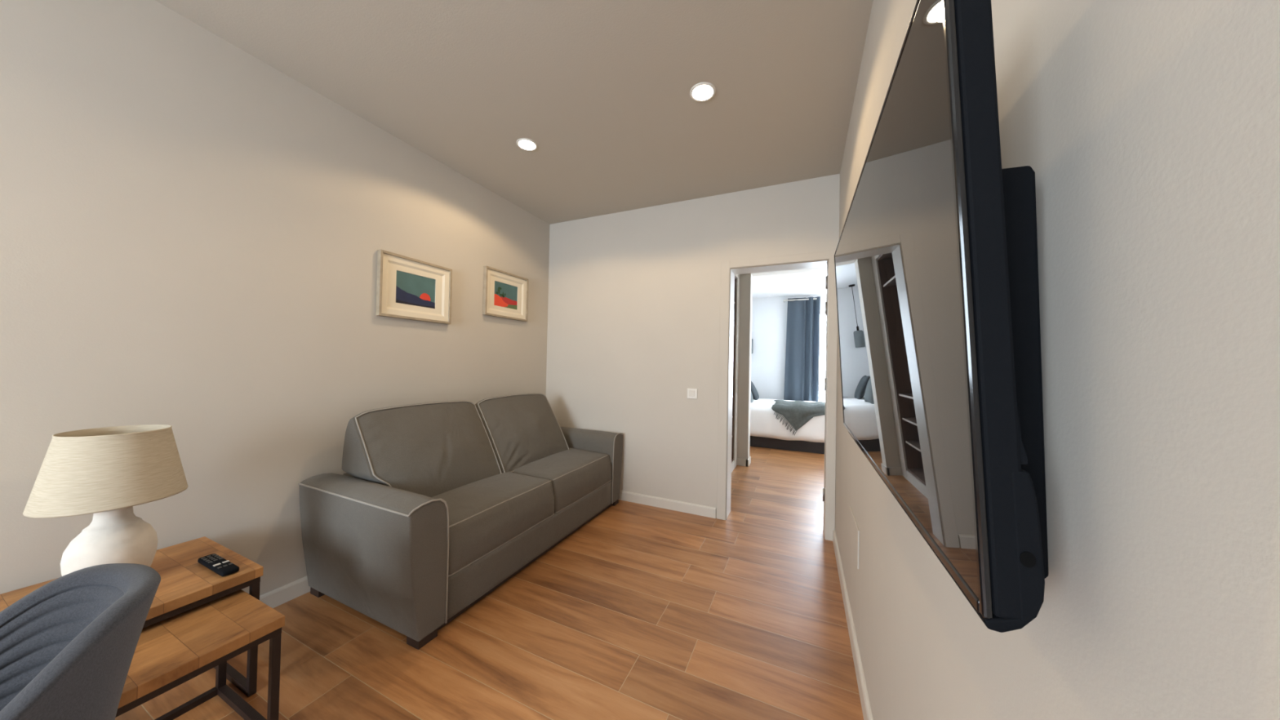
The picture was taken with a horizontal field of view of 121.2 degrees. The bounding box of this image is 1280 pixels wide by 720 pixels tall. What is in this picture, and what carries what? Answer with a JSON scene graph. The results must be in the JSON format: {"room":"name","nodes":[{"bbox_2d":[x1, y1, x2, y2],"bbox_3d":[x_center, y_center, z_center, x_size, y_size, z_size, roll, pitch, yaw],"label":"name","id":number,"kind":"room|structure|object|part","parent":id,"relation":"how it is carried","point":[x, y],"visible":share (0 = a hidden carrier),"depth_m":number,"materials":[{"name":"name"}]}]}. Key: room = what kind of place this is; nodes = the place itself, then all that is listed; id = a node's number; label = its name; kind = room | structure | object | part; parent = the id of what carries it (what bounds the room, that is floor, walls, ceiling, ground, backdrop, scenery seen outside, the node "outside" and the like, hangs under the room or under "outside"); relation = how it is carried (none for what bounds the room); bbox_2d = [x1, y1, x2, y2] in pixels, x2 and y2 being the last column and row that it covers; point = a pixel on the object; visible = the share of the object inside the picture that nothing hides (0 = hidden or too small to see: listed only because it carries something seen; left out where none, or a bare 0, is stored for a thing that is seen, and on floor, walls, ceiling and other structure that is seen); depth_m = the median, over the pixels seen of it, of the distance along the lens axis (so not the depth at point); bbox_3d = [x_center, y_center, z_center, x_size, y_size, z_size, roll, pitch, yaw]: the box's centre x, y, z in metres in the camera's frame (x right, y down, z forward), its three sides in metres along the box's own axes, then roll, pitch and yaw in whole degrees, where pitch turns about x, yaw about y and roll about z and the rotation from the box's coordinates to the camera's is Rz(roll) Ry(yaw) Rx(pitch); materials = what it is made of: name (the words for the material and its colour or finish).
{"room":"living room","nodes":[
{"label":"living room","id":0,"kind":"room"},
{"bbox_2d":[0,0,550,595],"bbox_3d":[-2.201,-0.120,1.164,0.120,2.708,6.008,1,-1,24],"label":"wall","id":1,"kind":"structure","parent":0,"point":[192,232],"depth_m":1.62,"materials":[{"name":"paint"}]},
{"bbox_2d":[259,576,310,608],"bbox_3d":[-2.164,1.192,1.125,0.014,0.085,5.718,1,-1,24],"label":"baseboard","id":2,"kind":"structure","parent":1,"relation":"attached to","point":[277,597],"depth_m":1.86,"materials":[{"name":"beige paint"}]},
{"bbox_2d":[375,248,452,324],"bbox_3d":[-1.522,-0.476,2.466,0.035,0.410,0.502,1,-1,24],"label":"framed picture","id":3,"kind":"object","parent":1,"relation":"attached to","point":[409,288],"visible":1,"depth_m":2.44,"materials":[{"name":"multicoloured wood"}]},
{"bbox_2d":[395,270,435,308],"bbox_3d":[-1.530,-0.477,2.470,0.002,0.212,0.276,1,-1,24],"label":"print","id":4,"kind":"object","parent":3,"relation":"attached to","point":[414,290],"depth_m":2.46,"materials":[{"name":"multicoloured paper"}]},
{"bbox_2d":[482,266,528,321],"bbox_3d":[-1.184,-0.573,3.211,0.035,0.404,0.502,1,-1,24],"label":"framed picture","id":5,"kind":"object","parent":1,"relation":"attached to","point":[504,294],"visible":1,"depth_m":3.19,"materials":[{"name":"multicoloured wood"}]},
{"bbox_2d":[493,280,517,309],"bbox_3d":[-1.192,-0.573,3.215,0.002,0.212,0.276,1,-1,24],"label":"print","id":6,"kind":"object","parent":5,"relation":"attached to","point":[505,293],"depth_m":3.21,"materials":[{"name":"multicoloured paper"}]},
{"bbox_2d":[115,446,863,719],"bbox_3d":[0.871,1.360,2.250,5.226,0.100,10.870,1,-1,24],"label":"floor","id":7,"kind":"structure","parent":0,"point":[642,611],"depth_m":1.66,"materials":[{"name":"brown wood"}]},
{"bbox_2d":[0,563,160,719],"bbox_3d":[-1.300,0.873,0.630,0.481,0.749,0.541,1,-1,24],"label":"dining chair","id":8,"kind":"object","parent":7,"relation":"on","point":[68,646],"visible":1,"depth_m":0.79,"materials":[{"name":"fabric"}]},
{"bbox_2d":[0,536,263,697],"bbox_3d":[-1.789,1.009,1.218,0.535,0.470,0.559,1,-1,24],"label":"table","id":9,"kind":"object","parent":7,"relation":"on","point":[185,584],"visible":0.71,"depth_m":1.32,"materials":[{"name":"brown wood"}]},
{"bbox_2d":[22,424,188,576],"bbox_3d":[-1.799,0.507,1.233,0.316,0.533,0.316,1,-1,24],"label":"table lamp","id":10,"kind":"object","parent":9,"relation":"on","point":[104,473],"visible":0.86,"depth_m":1.17,"materials":[{"name":"fabric"}]},
{"bbox_3d":[-1.796,0.357,1.235,0.316,0.234,0.316,1,-1,24],"label":"lamp shade","id":11,"kind":"part","parent":10,"relation":"part of","materials":[{"name":"fabric"}]},
{"bbox_2d":[197,553,239,577],"bbox_3d":[-1.584,0.768,1.354,0.224,0.022,0.047,1,-1,24],"label":"remote control","id":12,"kind":"object","parent":9,"relation":"on","point":[215,562],"visible":1,"depth_m":1.34,"materials":[{"name":"black plastic"}]},
{"bbox_3d":[-1.685,1.238,1.455,0.479,0.022,0.022,1,-1,24],"label":"floor rail","id":13,"kind":"part","parent":9,"relation":"part of","materials":[{"name":"black metal"}]},
{"bbox_3d":[-1.453,1.045,1.354,0.022,0.414,0.022,1,-1,24],"label":"leg","id":14,"kind":"part","parent":9,"relation":"part of","materials":[{"name":"black metal"}]},
{"bbox_2d":[115,589,284,719],"bbox_3d":[-1.486,1.049,1.081,0.430,0.398,0.470,1,-1,24],"label":"table","id":15,"kind":"object","parent":7,"relation":"on","point":[172,651],"visible":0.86,"depth_m":1.14,"materials":[{"name":"brown wood"}]},
{"bbox_3d":[-1.670,1.234,1.161,0.022,0.022,0.414,1,-1,24],"label":"floor rail","id":16,"kind":"part","parent":15,"relation":"part of","materials":[{"name":"black metal"}]},
{"bbox_3d":[-1.577,1.079,1.361,0.022,0.342,0.022,1,-1,24],"label":"leg","id":17,"kind":"part","parent":15,"relation":"part of","materials":[{"name":"black metal"}]},
{"bbox_3d":[-1.400,1.241,1.278,0.374,0.022,0.022,1,-1,24],"label":"floor rail","id":18,"kind":"part","parent":15,"relation":"part of","materials":[{"name":"black metal"}]},
{"bbox_3d":[-1.216,1.084,1.198,0.022,0.342,0.022,1,-1,24],"label":"leg","id":19,"kind":"part","parent":15,"relation":"part of","materials":[{"name":"black metal"}]},
{"bbox_2d":[297,393,623,649],"bbox_3d":[-0.974,0.781,2.616,0.903,0.991,2.006,1,-1,24],"label":"sofa","id":20,"kind":"object","parent":7,"relation":"on","point":[436,506],"visible":1,"depth_m":1.96,"materials":[{"name":"grey leather"}]},
{"bbox_3d":[-1.332,0.851,2.777,0.120,0.380,1.616,1,-1,24],"label":"frame","id":21,"kind":"part","parent":20,"relation":"part of","materials":[{"name":"grey fabric"}]},
{"bbox_3d":[-1.351,0.925,1.791,0.900,0.599,0.190,1,-1,24],"label":"armrest","id":22,"kind":"part","parent":20,"relation":"part of","materials":[{"name":"grey fabric"}]},
{"bbox_2d":[342,400,502,497],"bbox_3d":[-1.290,0.539,2.246,0.375,0.529,0.815,1,-1,24],"label":"cushion","id":23,"kind":"object","parent":20,"relation":"on","point":[436,449],"depth_m":2.11,"materials":[{"name":"grey fabric"}]},
{"bbox_2d":[431,471,554,575],"bbox_3d":[-1.066,0.914,2.220,0.732,0.270,0.822,1,-1,24],"label":"seat cushion","id":24,"kind":"object","parent":20,"relation":"on","point":[490,513],"depth_m":2.05,"materials":[{"name":"grey fabric"}]},
{"bbox_2d":[475,393,568,472],"bbox_3d":[-0.959,0.555,2.976,0.375,0.529,0.813,1,-1,24],"label":"cushion","id":25,"kind":"object","parent":20,"relation":"on","point":[521,430],"depth_m":2.83,"materials":[{"name":"grey fabric"}]},
{"bbox_3d":[-0.983,1.140,2.614,0.894,0.206,1.616,1,-1,24],"label":"seat","id":26,"kind":"part","parent":20,"relation":"part of","materials":[{"name":"grey fabric"}]},
{"bbox_2d":[512,448,611,512],"bbox_3d":[-0.732,0.929,2.960,0.732,0.270,0.802,1,-1,24],"label":"seat cushion","id":27,"kind":"object","parent":20,"relation":"on","point":[575,476],"depth_m":2.77,"materials":[{"name":"grey fabric"}]},
{"bbox_3d":[-0.607,0.959,3.439,0.900,0.599,0.190,1,-1,24],"label":"armrest","id":28,"kind":"part","parent":20,"relation":"part of","materials":[{"name":"grey fabric"}]},
{"bbox_2d":[731,276,736,472],"bbox_3d":[0.677,0.149,4.036,0.578,2.355,1.200,1,-1,24],"label":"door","id":29,"kind":"structure","parent":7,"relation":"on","point":[735,300],"depth_m":4.45,"materials":[{"name":"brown wood"}]},
{"bbox_2d":[750,398,825,453],"bbox_3d":[2.639,0.890,5.999,2.140,1.000,1.471,1,-1,24],"label":"bed","id":30,"kind":"object","parent":7,"relation":"on","point":[766,431],"visible":0.38,"depth_m":5.48,"materials":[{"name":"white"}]},
{"bbox_2d":[751,381,759,399],"bbox_3d":[2.086,0.549,6.706,0.242,0.385,0.438,1,-1,24],"label":"pillow","id":31,"kind":"object","parent":30,"relation":"on","point":[755,394],"visible":0.45,"depth_m":6.53,"materials":[{"name":"grey fabric"}]},
{"bbox_2d":[771,400,825,435],"bbox_3d":[2.505,0.890,5.593,0.854,0.469,0.664,1,-1,24],"label":"throw blanket","id":32,"kind":"object","parent":30,"relation":"on","point":[797,413],"visible":0.94,"depth_m":5.36,"materials":[{"name":"grey fabric"}]},
{"bbox_2d":[155,0,873,224],"bbox_3d":[-0.917,-1.505,0.587,2.898,0.100,6.058,1,-1,24],"label":"ceiling","id":33,"kind":"structure","parent":0,"point":[602,88],"depth_m":1.84,"materials":[{"name":"beige paint"}]},
{"bbox_2d":[515,137,537,151],"bbox_3d":[-0.749,-1.427,2.392,0.136,0.006,0.136,1,-1,24],"label":"recessed light","id":34,"kind":"object","parent":33,"relation":"in","point":[526,144],"visible":1,"depth_m":2.38,"materials":[{"name":"white plastic"}]},
{"bbox_2d":[689,81,715,102],"bbox_3d":[0.331,-1.411,1.903,0.136,0.006,0.136,1,-1,24],"label":"recessed light","id":35,"kind":"object","parent":33,"relation":"in","point":[704,91],"visible":1,"depth_m":1.90,"materials":[{"name":"white plastic"}]},
{"bbox_2d":[546,173,839,518],"bbox_3d":[0.326,-0.044,3.242,2.778,2.708,0.140,1,-1,24],"label":"wall","id":36,"kind":"structure","parent":0,"point":[634,295],"depth_m":3.23,"materials":[{"name":"paint"}]},
{"bbox_2d":[618,489,715,518],"bbox_3d":[-0.178,1.259,3.357,1.772,0.085,0.014,1,-1,24],"label":"baseboard","id":37,"kind":"structure","parent":36,"relation":"attached to","point":[676,505],"depth_m":3.15,"materials":[{"name":"beige paint"}]},
{"bbox_2d":[687,388,697,399],"bbox_3d":[0.448,0.288,3.096,0.088,0.086,0.012,1,-1,24],"label":"light switch","id":38,"kind":"object","parent":36,"relation":"attached to","point":[691,393],"visible":1,"depth_m":3.09,"materials":[{"name":"white plastic"}]},
{"bbox_2d":[716,250,837,541],"bbox_3d":[1.091,0.254,2.917,0.863,2.136,0.212,1,-1,24],"label":"door frame","id":39,"kind":"structure","parent":36,"relation":"in","point":[729,268],"depth_m":2.90,"materials":[{"name":"beige paint"}]},
{"bbox_2d":[733,274,740,468],"bbox_3d":[0.659,0.103,4.138,0.700,2.450,1.772,1,-1,24],"label":"wall","id":40,"kind":"structure","parent":0,"point":[737,276],"depth_m":4.51,"materials":[{"name":"paint"}]},
{"bbox_2d":[737,456,751,466],"bbox_3d":[1.348,1.306,4.675,0.146,0.085,0.206,1,-1,24],"label":"baseboard","id":41,"kind":"structure","parent":40,"relation":"attached to","point":[742,462],"depth_m":4.58,"materials":[{"name":"beige paint"}]},
{"bbox_2d":[737,267,826,459],"bbox_3d":[2.005,0.022,3.532,3.650,2.650,1.772,1,-1,24],"label":"wall","id":42,"kind":"structure","parent":0,"point":[746,280],"depth_m":4.61,"materials":[{"name":"paint"}]},
{"bbox_2d":[742,266,826,274],"bbox_3d":[1.491,-1.161,3.691,2.550,0.100,1.592,1,-1,24],"label":"ceiling","id":43,"kind":"structure","parent":0,"point":[823,267],"depth_m":4.42,"materials":[{"name":"beige paint"}]},
{"bbox_2d":[751,293,826,399],"bbox_3d":[3.627,0.094,6.751,3.540,2.650,0.150,1,-1,24],"label":"wall","id":44,"kind":"structure","parent":0,"point":[769,314],"depth_m":7.15,"materials":[{"name":"white paint"}]},
{"bbox_2d":[782,297,826,302],"bbox_3d":[3.812,-1.131,6.538,2.260,0.030,0.129,1,-1,24],"label":"curtain rod","id":45,"kind":"object","parent":44,"relation":"attached to","point":[784,300],"visible":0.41,"depth_m":6.82,"materials":[{"name":"beige paint"}]},
{"bbox_2d":[783,296,820,401],"bbox_3d":[3.039,0.105,6.805,0.615,2.565,0.091,1,-1,24],"label":"curtain","id":46,"kind":"object","parent":45,"relation":"hanging from","point":[802,332],"visible":0.73,"depth_m":6.81,"materials":[{"name":"blue fabric"}]},
{"bbox_2d":[752,271,826,297],"bbox_3d":[3.091,-1.307,5.518,3.540,0.100,2.890,1,-1,24],"label":"ceiling","id":47,"kind":"structure","parent":0,"point":[812,282],"depth_m":6.07,"materials":[{"name":"white paint"}]},
{"bbox_2d":[835,0,1279,719],"bbox_3d":[0.302,-0.083,-0.043,0.120,2.708,5.868,1,-1,24],"label":"wall","id":48,"kind":"structure","parent":0,"point":[1148,131],"depth_m":0.28,"materials":[{"name":"paint"}]},
{"bbox_2d":[832,529,872,719],"bbox_3d":[0.246,1.228,0.038,0.014,0.085,5.718,1,-1,24],"label":"baseboard","id":49,"kind":"structure","parent":48,"relation":"attached to","point":[865,705],"depth_m":1.58,"materials":[{"name":"beige paint"}]},
{"bbox_2d":[848,506,859,568],"bbox_3d":[0.999,0.818,1.683,0.006,0.165,0.300,1,-1,24],"label":"cover plate","id":50,"kind":"object","parent":48,"relation":"attached to","point":[854,532],"visible":1,"depth_m":1.65,"materials":[{"name":"paint"}]},
{"bbox_2d":[834,0,1048,632],"bbox_3d":[0.503,-0.067,0.725,0.143,0.611,0.956,1,-1,24],"label":"television","id":51,"kind":"object","parent":48,"relation":"attached to","point":[936,262],"visible":1,"depth_m":0.36,"materials":[{"name":"black plastic"},{"name":"glass"}]}
]}

